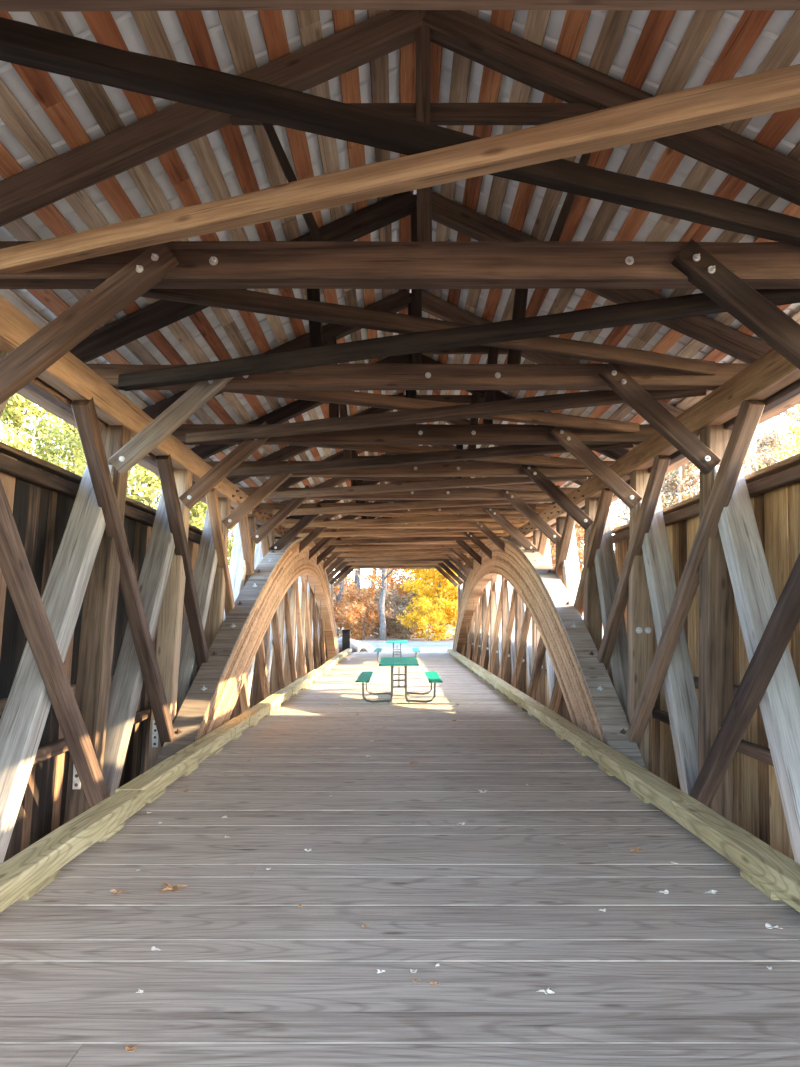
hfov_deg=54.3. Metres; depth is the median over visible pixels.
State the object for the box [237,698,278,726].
curb timber
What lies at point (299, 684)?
curb timber
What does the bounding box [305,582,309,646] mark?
brace
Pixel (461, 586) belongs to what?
brace
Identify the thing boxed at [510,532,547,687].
brace
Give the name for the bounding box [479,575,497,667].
brace
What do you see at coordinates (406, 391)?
post
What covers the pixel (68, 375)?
top chord
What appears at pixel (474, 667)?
curb timber
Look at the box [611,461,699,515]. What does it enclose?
deciduous tree
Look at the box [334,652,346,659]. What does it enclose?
curb timber
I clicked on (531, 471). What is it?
knee brace
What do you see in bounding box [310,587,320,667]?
brace
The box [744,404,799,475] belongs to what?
deciduous tree
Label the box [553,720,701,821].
curb timber
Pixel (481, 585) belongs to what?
rod
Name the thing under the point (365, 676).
picnic table
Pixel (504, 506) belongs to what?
brace
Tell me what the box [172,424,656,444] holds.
tie beam
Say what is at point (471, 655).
post
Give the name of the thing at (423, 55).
post
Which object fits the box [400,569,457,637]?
deciduous tree
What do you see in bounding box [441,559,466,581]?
knee brace
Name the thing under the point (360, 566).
brace
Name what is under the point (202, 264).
tie beam
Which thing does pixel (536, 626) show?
rod
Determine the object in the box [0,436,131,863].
brace
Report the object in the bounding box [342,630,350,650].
marker post
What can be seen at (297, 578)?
rod
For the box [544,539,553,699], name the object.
brace
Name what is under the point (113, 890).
fallen leaf
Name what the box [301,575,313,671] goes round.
brace
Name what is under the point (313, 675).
curb timber
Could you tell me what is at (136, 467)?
deciduous tree
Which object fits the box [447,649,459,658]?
curb timber
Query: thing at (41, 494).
wall
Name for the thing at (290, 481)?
rafter
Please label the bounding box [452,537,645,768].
arch
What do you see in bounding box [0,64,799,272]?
brace
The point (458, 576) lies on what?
post
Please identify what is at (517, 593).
rod
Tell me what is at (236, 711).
post
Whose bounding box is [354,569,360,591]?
deciduous tree
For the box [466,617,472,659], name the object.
brace
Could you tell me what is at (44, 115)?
ceiling
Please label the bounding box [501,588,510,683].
post
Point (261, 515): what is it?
top chord
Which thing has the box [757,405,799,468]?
deciduous tree
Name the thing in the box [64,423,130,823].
post
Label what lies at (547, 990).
fallen leaf
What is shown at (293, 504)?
knee brace
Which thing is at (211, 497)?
brace
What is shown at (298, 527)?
knee brace
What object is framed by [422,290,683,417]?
rafter
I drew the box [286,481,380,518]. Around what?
rafter
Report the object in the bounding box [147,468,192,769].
post
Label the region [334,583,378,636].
bush
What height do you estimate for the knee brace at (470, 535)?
1.067 m
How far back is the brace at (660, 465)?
9.71 m
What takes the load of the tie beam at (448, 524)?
on the top chord at (261, 515)
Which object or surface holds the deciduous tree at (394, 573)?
on the ground
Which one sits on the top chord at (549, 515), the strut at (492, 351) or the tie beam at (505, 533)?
the tie beam at (505, 533)
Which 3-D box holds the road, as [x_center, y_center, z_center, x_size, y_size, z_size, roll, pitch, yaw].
[1.000,6.252,43.141,30.000,0.090,16.880,0,-6,0]
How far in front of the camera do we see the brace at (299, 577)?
23.02 m
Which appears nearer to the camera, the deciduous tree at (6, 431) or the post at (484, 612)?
the post at (484, 612)
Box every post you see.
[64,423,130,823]
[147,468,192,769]
[204,497,230,649]
[230,516,255,719]
[253,530,274,705]
[270,597,284,694]
[284,588,295,685]
[296,580,306,678]
[305,593,312,673]
[313,602,318,668]
[319,637,322,665]
[329,583,332,602]
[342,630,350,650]
[405,354,407,396]
[408,293,415,397]
[411,194,421,363]
[416,10,431,241]
[458,576,462,612]
[469,569,472,660]
[474,603,480,664]
[482,593,488,669]
[490,581,498,676]
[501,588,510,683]
[514,591,525,693]
[531,530,544,704]
[554,516,568,720]
[583,497,601,651]
[627,469,652,771]
[698,424,733,821]
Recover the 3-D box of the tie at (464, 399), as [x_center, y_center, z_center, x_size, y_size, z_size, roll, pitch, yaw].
[0.132,-2.088,12.140,2.575,0.131,0.076,0,-6,0]
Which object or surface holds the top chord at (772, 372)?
attached to the brace at (754, 594)
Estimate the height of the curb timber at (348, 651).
0.188 m
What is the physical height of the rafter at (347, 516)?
1.960 m
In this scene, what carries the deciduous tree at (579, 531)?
on the ground
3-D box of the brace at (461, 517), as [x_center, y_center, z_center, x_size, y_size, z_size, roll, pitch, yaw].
[0.071,-0.300,17.686,5.944,0.138,0.129,-2,-7,21]
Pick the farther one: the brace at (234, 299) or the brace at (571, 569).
the brace at (571, 569)
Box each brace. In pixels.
[0,17,799,246]
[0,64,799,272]
[0,243,178,404]
[0,352,9,417]
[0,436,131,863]
[0,479,109,807]
[71,397,174,746]
[91,289,715,375]
[103,492,179,795]
[108,377,233,474]
[118,289,799,390]
[155,454,208,669]
[176,507,217,716]
[179,422,268,508]
[186,389,705,444]
[205,488,249,712]
[220,390,638,432]
[222,460,293,529]
[224,523,245,619]
[226,444,633,477]
[239,515,270,699]
[247,541,262,698]
[250,485,310,543]
[252,542,277,706]
[259,525,285,689]
[264,476,587,499]
[270,504,320,549]
[273,500,554,515]
[276,537,296,681]
[283,584,292,667]
[287,514,525,528]
[293,579,306,675]
[294,445,586,468]
[294,576,301,662]
[298,528,504,537]
[299,518,329,552]
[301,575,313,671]
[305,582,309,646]
[309,528,336,559]
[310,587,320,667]
[312,599,315,647]
[313,536,501,544]
[317,537,341,564]
[319,544,476,551]
[319,613,325,663]
[322,477,559,491]
[323,545,345,569]
[325,557,472,561]
[326,552,348,574]
[327,552,477,556]
[327,557,352,580]
[329,561,354,584]
[330,561,463,565]
[333,565,356,586]
[335,565,456,568]
[338,514,517,522]
[361,500,535,509]
[376,544,477,547]
[386,537,489,540]
[389,528,502,532]
[435,567,457,586]
[437,563,462,584]
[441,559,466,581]
[445,554,469,574]
[450,548,472,569]
[456,540,481,564]
[460,584,462,602]
[463,532,491,559]
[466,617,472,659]
[472,521,504,551]
[472,589,484,662]
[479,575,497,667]
[484,508,536,549]
[485,582,489,657]
[487,577,506,673]
[495,575,501,661]
[498,537,528,679]
[499,490,561,543]
[506,581,514,674]
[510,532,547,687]
[520,464,593,529]
[522,600,531,685]
[527,514,574,698]
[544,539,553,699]
[549,488,613,712]
[550,426,641,508]
[562,526,582,618]
[594,514,627,717]
[597,455,670,669]
[598,363,721,474]
[627,400,764,747]
[639,497,697,794]
[671,239,799,368]
[689,553,799,807]
[698,434,799,863]
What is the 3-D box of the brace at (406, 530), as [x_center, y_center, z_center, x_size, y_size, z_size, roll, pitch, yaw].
[0.035,-0.054,19.983,5.944,0.136,0.129,-2,-7,21]
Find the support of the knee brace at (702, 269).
attached to the tie beam at (202, 264)
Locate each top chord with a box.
[0,295,251,513]
[17,386,206,503]
[25,377,234,512]
[247,505,287,536]
[506,503,565,536]
[529,523,555,540]
[562,348,799,513]
[580,379,799,511]
[612,394,799,501]
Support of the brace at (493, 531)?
attached to the tie beam at (505, 533)
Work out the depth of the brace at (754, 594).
6.56 m
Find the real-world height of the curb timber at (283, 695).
0.188 m
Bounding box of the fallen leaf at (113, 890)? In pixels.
[110,889,124,894]
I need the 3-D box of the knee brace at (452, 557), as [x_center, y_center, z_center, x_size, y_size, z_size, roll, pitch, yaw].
[2.146,1.125,27.879,1.112,1.062,0.126,0,-6,0]
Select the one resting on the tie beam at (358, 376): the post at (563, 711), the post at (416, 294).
the post at (416, 294)
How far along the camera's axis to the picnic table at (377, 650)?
26.61 m
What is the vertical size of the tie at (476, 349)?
0.133 m
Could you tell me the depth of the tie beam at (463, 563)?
32.53 m
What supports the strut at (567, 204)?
on the tie beam at (202, 264)
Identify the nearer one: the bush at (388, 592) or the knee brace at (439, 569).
the knee brace at (439, 569)
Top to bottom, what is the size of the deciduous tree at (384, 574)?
14.694 m
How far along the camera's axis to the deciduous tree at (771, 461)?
61.26 m
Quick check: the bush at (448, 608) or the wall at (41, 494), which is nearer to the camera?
the wall at (41, 494)
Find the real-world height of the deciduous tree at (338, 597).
18.146 m
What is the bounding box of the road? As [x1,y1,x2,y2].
[339,641,453,652]
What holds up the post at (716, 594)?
on the bottom chord
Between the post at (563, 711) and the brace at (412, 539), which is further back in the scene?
the brace at (412, 539)
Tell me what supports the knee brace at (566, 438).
attached to the tie beam at (409, 434)
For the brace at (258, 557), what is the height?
4.181 m
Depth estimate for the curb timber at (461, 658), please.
27.03 m
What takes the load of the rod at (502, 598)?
hanging from the arch at (593, 704)
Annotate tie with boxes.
[230,102,598,124]
[323,343,507,353]
[326,395,483,403]
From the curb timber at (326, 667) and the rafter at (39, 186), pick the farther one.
the curb timber at (326, 667)
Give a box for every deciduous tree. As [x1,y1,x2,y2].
[0,393,85,475]
[0,420,83,475]
[54,417,128,492]
[74,455,206,528]
[130,467,160,499]
[141,482,229,539]
[191,506,255,547]
[227,526,235,565]
[334,570,344,621]
[338,569,400,639]
[344,569,414,600]
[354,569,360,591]
[391,569,423,632]
[400,569,445,625]
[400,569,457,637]
[410,569,457,619]
[549,522,602,625]
[580,474,671,551]
[610,470,696,551]
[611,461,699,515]
[696,423,796,473]
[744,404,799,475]
[744,431,793,470]
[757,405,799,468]
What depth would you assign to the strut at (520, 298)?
7.41 m
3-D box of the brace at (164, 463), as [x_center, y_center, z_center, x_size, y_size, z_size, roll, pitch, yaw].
[-2.755,1.316,10.592,0.148,4.152,3.816,0,-6,-1]
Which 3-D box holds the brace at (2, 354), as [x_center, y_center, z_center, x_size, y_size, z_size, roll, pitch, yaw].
[-2.956,0.636,4.298,0.288,4.185,2.369,-1,-6,5]
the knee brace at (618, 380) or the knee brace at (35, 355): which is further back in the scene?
the knee brace at (618, 380)
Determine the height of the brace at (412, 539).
0.139 m
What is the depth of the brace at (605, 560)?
11.32 m
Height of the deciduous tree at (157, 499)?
17.168 m
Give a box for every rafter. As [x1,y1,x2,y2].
[0,10,422,226]
[69,191,416,363]
[142,289,410,419]
[191,355,407,459]
[225,393,402,483]
[270,453,396,515]
[279,450,364,486]
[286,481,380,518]
[304,482,396,528]
[326,501,387,528]
[416,192,771,363]
[422,10,799,205]
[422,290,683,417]
[422,355,628,460]
[431,445,555,502]
[444,419,591,485]
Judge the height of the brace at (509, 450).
0.139 m
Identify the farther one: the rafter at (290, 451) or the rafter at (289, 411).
the rafter at (290, 451)
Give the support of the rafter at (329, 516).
on the tie beam at (333, 538)
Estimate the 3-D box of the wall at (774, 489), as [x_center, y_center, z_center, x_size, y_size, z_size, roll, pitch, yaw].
[3.423,1.224,5.024,0.343,4.128,14.851,0,-6,0]
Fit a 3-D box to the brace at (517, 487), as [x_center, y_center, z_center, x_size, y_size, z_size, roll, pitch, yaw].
[0.132,-0.918,13.106,5.900,0.134,0.120,2,-7,-21]
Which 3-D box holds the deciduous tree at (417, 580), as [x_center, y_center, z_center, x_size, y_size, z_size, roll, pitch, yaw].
[4.579,2.990,65.611,10.005,12.324,10.000,0,-6,0]
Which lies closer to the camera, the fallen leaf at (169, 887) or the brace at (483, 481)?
the fallen leaf at (169, 887)
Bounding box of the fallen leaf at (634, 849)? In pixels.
[630,847,641,851]
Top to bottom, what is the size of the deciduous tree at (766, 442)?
14.694 m
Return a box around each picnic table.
[355,657,441,702]
[374,640,419,662]
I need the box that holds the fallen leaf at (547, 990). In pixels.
[536,987,554,994]
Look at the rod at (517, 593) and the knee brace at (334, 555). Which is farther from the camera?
the knee brace at (334, 555)
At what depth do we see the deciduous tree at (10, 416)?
41.16 m
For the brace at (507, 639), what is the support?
attached to the arch at (593, 704)
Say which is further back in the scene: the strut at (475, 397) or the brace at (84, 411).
the strut at (475, 397)
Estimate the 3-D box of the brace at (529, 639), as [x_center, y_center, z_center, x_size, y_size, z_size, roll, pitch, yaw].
[3.018,2.102,18.077,0.284,4.178,2.358,0,-6,2]
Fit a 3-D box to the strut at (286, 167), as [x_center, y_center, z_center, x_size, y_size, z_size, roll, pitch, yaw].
[-0.716,-2.344,5.157,0.550,1.175,0.090,0,-6,0]
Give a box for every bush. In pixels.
[333,580,355,634]
[333,583,393,639]
[333,592,348,637]
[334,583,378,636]
[349,577,412,637]
[361,580,409,637]
[376,590,425,638]
[387,582,437,637]
[396,595,455,640]
[419,583,457,638]
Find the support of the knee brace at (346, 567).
attached to the tie beam at (463, 563)
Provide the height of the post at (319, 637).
4.150 m
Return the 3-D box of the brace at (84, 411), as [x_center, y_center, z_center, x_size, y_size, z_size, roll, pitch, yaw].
[-2.752,1.073,8.296,0.148,4.150,3.818,0,-6,-1]
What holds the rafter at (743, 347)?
on the tie beam at (358, 376)
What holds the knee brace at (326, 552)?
attached to the tie beam at (333, 538)
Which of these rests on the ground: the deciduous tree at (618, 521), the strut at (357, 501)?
the deciduous tree at (618, 521)
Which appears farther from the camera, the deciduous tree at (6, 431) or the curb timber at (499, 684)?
the deciduous tree at (6, 431)
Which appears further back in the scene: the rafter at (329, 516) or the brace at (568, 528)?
the rafter at (329, 516)
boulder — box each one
[338,637,361,651]
[360,643,374,650]
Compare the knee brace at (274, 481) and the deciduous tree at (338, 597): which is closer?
the knee brace at (274, 481)
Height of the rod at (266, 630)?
2.204 m
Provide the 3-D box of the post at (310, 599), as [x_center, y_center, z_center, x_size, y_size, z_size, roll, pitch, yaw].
[-3.046,2.963,25.833,0.245,4.150,0.254,1,-6,0]
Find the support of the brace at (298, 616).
attached to the arch at (209, 703)
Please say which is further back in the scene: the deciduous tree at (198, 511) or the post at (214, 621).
the deciduous tree at (198, 511)
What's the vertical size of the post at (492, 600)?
4.151 m
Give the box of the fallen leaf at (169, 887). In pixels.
[157,882,189,892]
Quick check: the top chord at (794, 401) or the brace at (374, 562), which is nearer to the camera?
the top chord at (794, 401)
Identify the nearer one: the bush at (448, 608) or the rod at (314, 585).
the rod at (314, 585)
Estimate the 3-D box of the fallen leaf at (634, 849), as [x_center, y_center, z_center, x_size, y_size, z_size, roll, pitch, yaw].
[1.609,2.161,5.329,0.087,0.020,0.063,0,-6,0]
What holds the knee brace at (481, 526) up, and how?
attached to the tie beam at (448, 524)
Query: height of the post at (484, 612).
4.150 m
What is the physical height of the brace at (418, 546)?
0.140 m
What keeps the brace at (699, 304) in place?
attached to the tie beam at (358, 376)
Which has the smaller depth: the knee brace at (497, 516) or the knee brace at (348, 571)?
the knee brace at (497, 516)
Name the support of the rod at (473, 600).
hanging from the arch at (593, 704)
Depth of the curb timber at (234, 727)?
10.21 m
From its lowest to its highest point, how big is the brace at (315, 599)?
4.175 m
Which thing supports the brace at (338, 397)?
attached to the tie beam at (409, 434)
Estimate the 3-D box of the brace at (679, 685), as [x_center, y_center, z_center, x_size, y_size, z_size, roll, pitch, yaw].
[3.079,1.125,8.890,0.290,4.183,2.368,0,-6,5]
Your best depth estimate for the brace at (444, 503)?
15.37 m
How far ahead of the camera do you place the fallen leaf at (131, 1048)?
2.88 m
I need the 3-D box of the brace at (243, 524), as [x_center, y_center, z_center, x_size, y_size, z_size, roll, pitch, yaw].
[-2.779,1.803,15.187,0.146,4.155,3.818,0,-6,-1]
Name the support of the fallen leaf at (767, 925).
on the floor
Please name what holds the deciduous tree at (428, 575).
on the ground
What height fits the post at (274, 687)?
4.152 m
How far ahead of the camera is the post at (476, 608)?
27.99 m
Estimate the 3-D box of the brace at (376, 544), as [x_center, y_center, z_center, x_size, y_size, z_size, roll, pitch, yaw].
[-0.036,0.303,24.590,5.881,0.133,0.120,2,-7,-22]
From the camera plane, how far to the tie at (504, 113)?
5.21 m
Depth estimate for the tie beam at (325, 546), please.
25.64 m
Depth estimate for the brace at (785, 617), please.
6.24 m
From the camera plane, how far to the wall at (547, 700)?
17.88 m
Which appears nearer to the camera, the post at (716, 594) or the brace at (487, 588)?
the post at (716, 594)
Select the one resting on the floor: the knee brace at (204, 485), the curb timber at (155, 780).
the curb timber at (155, 780)
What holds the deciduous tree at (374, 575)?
on the ground
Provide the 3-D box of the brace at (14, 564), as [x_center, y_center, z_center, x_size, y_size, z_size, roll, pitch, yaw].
[-2.752,0.828,6.001,0.148,4.153,3.822,0,-6,-1]
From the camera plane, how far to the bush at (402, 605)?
57.73 m
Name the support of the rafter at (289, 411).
on the tie beam at (452, 468)
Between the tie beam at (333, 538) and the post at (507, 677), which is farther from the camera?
the tie beam at (333, 538)
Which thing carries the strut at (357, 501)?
on the tie beam at (268, 507)
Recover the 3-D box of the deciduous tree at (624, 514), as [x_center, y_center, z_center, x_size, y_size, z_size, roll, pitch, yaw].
[13.163,-0.354,42.861,7.590,14.694,5.824,3,-7,-26]
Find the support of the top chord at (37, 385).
attached to the post at (95, 658)
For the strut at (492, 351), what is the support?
on the tie beam at (409, 434)
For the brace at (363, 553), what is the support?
attached to the tie beam at (325, 546)
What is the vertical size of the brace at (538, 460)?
0.131 m
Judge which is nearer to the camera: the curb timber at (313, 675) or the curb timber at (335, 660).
the curb timber at (313, 675)
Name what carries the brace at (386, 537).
attached to the tie beam at (505, 533)
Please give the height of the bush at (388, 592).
5.233 m
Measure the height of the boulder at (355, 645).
0.915 m
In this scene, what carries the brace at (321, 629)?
attached to the arch at (209, 703)
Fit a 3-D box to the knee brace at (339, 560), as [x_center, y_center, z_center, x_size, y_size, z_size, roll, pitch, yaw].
[-2.334,1.124,27.876,1.122,1.064,0.124,0,-6,0]
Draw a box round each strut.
[262,122,323,240]
[307,289,322,347]
[327,337,338,417]
[339,404,351,458]
[351,450,357,485]
[356,454,360,502]
[360,480,365,518]
[455,445,462,477]
[467,392,479,460]
[483,346,497,423]
[507,289,527,363]
[550,105,606,240]
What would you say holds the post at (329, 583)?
on the abutment
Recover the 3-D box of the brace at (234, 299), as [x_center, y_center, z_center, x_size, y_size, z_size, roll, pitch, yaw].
[0.162,-1.651,6.215,5.913,0.135,0.118,2,-7,-21]
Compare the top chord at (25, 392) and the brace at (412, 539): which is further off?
the brace at (412, 539)
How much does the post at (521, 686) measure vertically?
4.152 m
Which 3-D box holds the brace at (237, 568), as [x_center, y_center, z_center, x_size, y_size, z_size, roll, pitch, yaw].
[-2.973,1.614,13.486,0.284,4.181,2.359,0,-6,3]
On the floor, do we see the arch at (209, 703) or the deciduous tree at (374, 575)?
the arch at (209, 703)
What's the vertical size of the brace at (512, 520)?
0.132 m
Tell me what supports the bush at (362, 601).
on the ground
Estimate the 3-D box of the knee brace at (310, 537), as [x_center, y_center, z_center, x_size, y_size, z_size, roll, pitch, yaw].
[-2.198,0.145,18.664,1.126,1.066,0.169,0,-6,0]
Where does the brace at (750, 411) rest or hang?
attached to the post at (640, 616)
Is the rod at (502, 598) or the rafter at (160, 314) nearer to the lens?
the rafter at (160, 314)
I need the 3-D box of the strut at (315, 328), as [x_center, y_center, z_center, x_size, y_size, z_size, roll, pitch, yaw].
[-0.818,-2.125,7.458,0.207,1.212,0.094,0,-6,0]
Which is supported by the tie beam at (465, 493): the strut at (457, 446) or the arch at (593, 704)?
the strut at (457, 446)
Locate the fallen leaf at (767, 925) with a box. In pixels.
[765,923,782,928]
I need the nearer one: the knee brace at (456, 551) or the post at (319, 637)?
the knee brace at (456, 551)
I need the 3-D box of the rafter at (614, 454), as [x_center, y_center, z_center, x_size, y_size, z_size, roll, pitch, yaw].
[2.021,-1.868,12.084,3.804,1.957,0.157,0,-6,0]
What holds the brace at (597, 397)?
attached to the tie beam at (409, 434)
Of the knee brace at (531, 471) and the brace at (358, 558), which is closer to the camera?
the knee brace at (531, 471)
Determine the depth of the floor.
4.19 m
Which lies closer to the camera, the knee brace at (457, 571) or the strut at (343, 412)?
the strut at (343, 412)
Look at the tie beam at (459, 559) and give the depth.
30.24 m
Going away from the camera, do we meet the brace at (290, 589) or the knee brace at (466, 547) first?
the brace at (290, 589)
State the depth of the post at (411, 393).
9.73 m
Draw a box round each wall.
[0,442,202,861]
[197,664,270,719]
[499,655,608,722]
[611,453,799,860]
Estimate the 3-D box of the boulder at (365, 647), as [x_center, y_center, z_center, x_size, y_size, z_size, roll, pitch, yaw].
[-1.766,5.397,36.545,1.034,0.519,0.875,-2,-6,17]
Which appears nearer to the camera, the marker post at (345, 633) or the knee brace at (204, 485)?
the knee brace at (204, 485)
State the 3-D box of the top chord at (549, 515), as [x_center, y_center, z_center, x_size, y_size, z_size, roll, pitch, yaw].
[2.903,0.091,19.597,0.225,0.284,10.996,0,-6,-1]
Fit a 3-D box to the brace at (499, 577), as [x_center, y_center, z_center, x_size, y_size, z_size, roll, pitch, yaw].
[2.964,2.590,22.671,0.281,4.179,2.354,0,-6,1]
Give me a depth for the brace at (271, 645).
17.61 m
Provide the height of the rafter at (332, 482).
1.961 m
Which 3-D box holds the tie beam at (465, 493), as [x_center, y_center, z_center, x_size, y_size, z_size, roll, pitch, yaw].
[0.123,-0.731,14.225,6.900,0.211,0.235,0,-6,0]
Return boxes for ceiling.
[0,10,799,544]
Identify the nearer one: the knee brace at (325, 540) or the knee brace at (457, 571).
the knee brace at (325, 540)
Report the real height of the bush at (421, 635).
5.233 m
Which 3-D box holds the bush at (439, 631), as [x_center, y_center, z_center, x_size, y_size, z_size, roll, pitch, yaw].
[1.977,5.936,53.145,4.020,3.489,3.520,4,-7,-31]
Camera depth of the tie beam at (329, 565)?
34.89 m
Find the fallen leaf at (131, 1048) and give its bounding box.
[125,1044,136,1051]
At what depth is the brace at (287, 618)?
19.94 m
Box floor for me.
[0,652,799,1066]
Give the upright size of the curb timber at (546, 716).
0.188 m
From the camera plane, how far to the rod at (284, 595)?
17.42 m
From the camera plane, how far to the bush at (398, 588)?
63.05 m
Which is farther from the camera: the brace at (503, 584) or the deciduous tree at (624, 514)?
the deciduous tree at (624, 514)
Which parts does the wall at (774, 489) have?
rail, rail, rail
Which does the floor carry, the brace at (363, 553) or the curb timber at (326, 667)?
the curb timber at (326, 667)
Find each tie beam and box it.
[0,0,799,11]
[0,241,799,288]
[86,363,749,390]
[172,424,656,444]
[205,461,614,476]
[239,487,576,499]
[259,503,554,513]
[280,519,528,527]
[287,528,508,536]
[313,537,486,543]
[320,552,477,556]
[323,545,479,551]
[323,557,473,560]
[324,561,465,564]
[329,565,458,568]
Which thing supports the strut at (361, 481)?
on the tie beam at (448, 524)
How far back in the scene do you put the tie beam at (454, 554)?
27.93 m
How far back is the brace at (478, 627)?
26.89 m
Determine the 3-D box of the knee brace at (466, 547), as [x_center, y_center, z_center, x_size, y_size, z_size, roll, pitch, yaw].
[2.215,0.636,23.284,1.109,1.062,0.124,0,-6,0]
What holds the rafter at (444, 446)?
on the tie beam at (268, 507)
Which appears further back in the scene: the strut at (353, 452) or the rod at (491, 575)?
the rod at (491, 575)
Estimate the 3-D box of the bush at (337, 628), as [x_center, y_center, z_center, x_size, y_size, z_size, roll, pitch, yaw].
[-5.881,6.334,61.619,5.281,5.233,6.029,4,-7,-35]
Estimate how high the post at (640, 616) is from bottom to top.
4.160 m
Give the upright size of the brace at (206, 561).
4.181 m
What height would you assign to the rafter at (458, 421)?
1.967 m
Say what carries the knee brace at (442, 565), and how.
attached to the tie beam at (463, 563)
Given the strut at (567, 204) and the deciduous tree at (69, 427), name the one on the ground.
the deciduous tree at (69, 427)
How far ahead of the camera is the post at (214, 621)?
11.99 m
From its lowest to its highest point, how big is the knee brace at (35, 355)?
1.074 m
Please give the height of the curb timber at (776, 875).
0.187 m
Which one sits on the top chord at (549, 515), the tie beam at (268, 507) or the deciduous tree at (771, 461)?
the tie beam at (268, 507)
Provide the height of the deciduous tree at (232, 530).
17.168 m
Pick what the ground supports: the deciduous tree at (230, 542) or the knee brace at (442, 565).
the deciduous tree at (230, 542)
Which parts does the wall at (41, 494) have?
rail, rail, rail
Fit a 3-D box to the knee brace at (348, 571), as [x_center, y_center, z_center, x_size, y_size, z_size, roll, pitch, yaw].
[-2.436,1.857,34.770,1.118,1.062,0.124,0,-6,0]
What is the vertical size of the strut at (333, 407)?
1.212 m
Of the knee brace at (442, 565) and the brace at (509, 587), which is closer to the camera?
the brace at (509, 587)
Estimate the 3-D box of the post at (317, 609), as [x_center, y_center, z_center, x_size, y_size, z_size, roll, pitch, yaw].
[-3.072,3.208,28.130,0.243,4.150,0.253,1,-6,0]
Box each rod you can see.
[263,630,266,699]
[280,595,284,688]
[293,578,297,681]
[304,575,307,667]
[312,585,314,670]
[319,604,320,666]
[473,600,473,661]
[481,585,481,661]
[490,575,491,672]
[502,598,502,660]
[516,593,517,688]
[535,626,536,699]
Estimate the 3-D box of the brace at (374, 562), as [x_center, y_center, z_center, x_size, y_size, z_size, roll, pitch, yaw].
[-0.144,1.167,31.468,5.944,0.135,0.130,-2,-7,21]
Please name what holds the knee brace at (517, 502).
attached to the tie beam at (465, 493)
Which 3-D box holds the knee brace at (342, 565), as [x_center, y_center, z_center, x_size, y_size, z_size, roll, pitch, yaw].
[-2.369,1.370,30.176,1.118,1.067,0.126,0,-6,0]
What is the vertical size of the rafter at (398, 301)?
1.958 m
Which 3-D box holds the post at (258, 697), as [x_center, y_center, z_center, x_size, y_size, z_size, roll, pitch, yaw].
[-2.908,1.986,16.645,0.246,4.152,0.255,2,-6,0]
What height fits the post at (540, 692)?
4.152 m
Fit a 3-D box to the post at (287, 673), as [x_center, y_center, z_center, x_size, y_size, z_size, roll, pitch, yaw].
[-2.986,2.475,21.239,0.244,4.151,0.254,1,-6,0]
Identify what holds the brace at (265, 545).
attached to the arch at (209, 703)
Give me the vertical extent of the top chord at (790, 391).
0.262 m
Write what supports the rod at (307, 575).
hanging from the arch at (209, 703)
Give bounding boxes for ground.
[333,588,603,640]
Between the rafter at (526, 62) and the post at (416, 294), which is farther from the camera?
the post at (416, 294)
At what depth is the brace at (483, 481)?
13.03 m
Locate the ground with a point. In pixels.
(372, 637)
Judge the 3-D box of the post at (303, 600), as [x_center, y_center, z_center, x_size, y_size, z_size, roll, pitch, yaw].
[-2.988,2.719,23.537,0.244,4.151,0.256,1,-6,0]
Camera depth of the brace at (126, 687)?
8.58 m
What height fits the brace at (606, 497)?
4.156 m
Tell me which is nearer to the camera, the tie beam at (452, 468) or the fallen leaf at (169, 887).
the fallen leaf at (169, 887)
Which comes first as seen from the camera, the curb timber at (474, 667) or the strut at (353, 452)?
the strut at (353, 452)
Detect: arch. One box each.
[154,537,338,765]
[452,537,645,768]
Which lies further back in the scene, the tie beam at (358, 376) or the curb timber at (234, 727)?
the curb timber at (234, 727)
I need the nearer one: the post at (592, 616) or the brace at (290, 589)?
the post at (592, 616)
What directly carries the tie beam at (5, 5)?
on the top chord
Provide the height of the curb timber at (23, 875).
0.188 m
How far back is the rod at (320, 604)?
26.61 m
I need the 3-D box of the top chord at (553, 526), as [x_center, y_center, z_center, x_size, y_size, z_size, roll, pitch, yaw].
[3.090,0.140,19.593,0.125,0.265,10.996,0,-6,-1]
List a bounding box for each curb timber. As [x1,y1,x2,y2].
[0,790,145,912]
[115,732,226,802]
[211,717,248,741]
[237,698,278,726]
[266,689,291,708]
[283,678,308,694]
[302,669,321,684]
[317,662,333,674]
[325,657,340,665]
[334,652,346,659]
[342,649,351,655]
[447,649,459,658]
[455,654,470,665]
[465,661,486,677]
[481,671,514,694]
[505,688,565,729]
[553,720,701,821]
[676,804,799,912]
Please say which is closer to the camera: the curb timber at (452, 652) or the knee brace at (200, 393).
the knee brace at (200, 393)
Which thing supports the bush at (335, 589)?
on the ground
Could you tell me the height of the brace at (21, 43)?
0.133 m

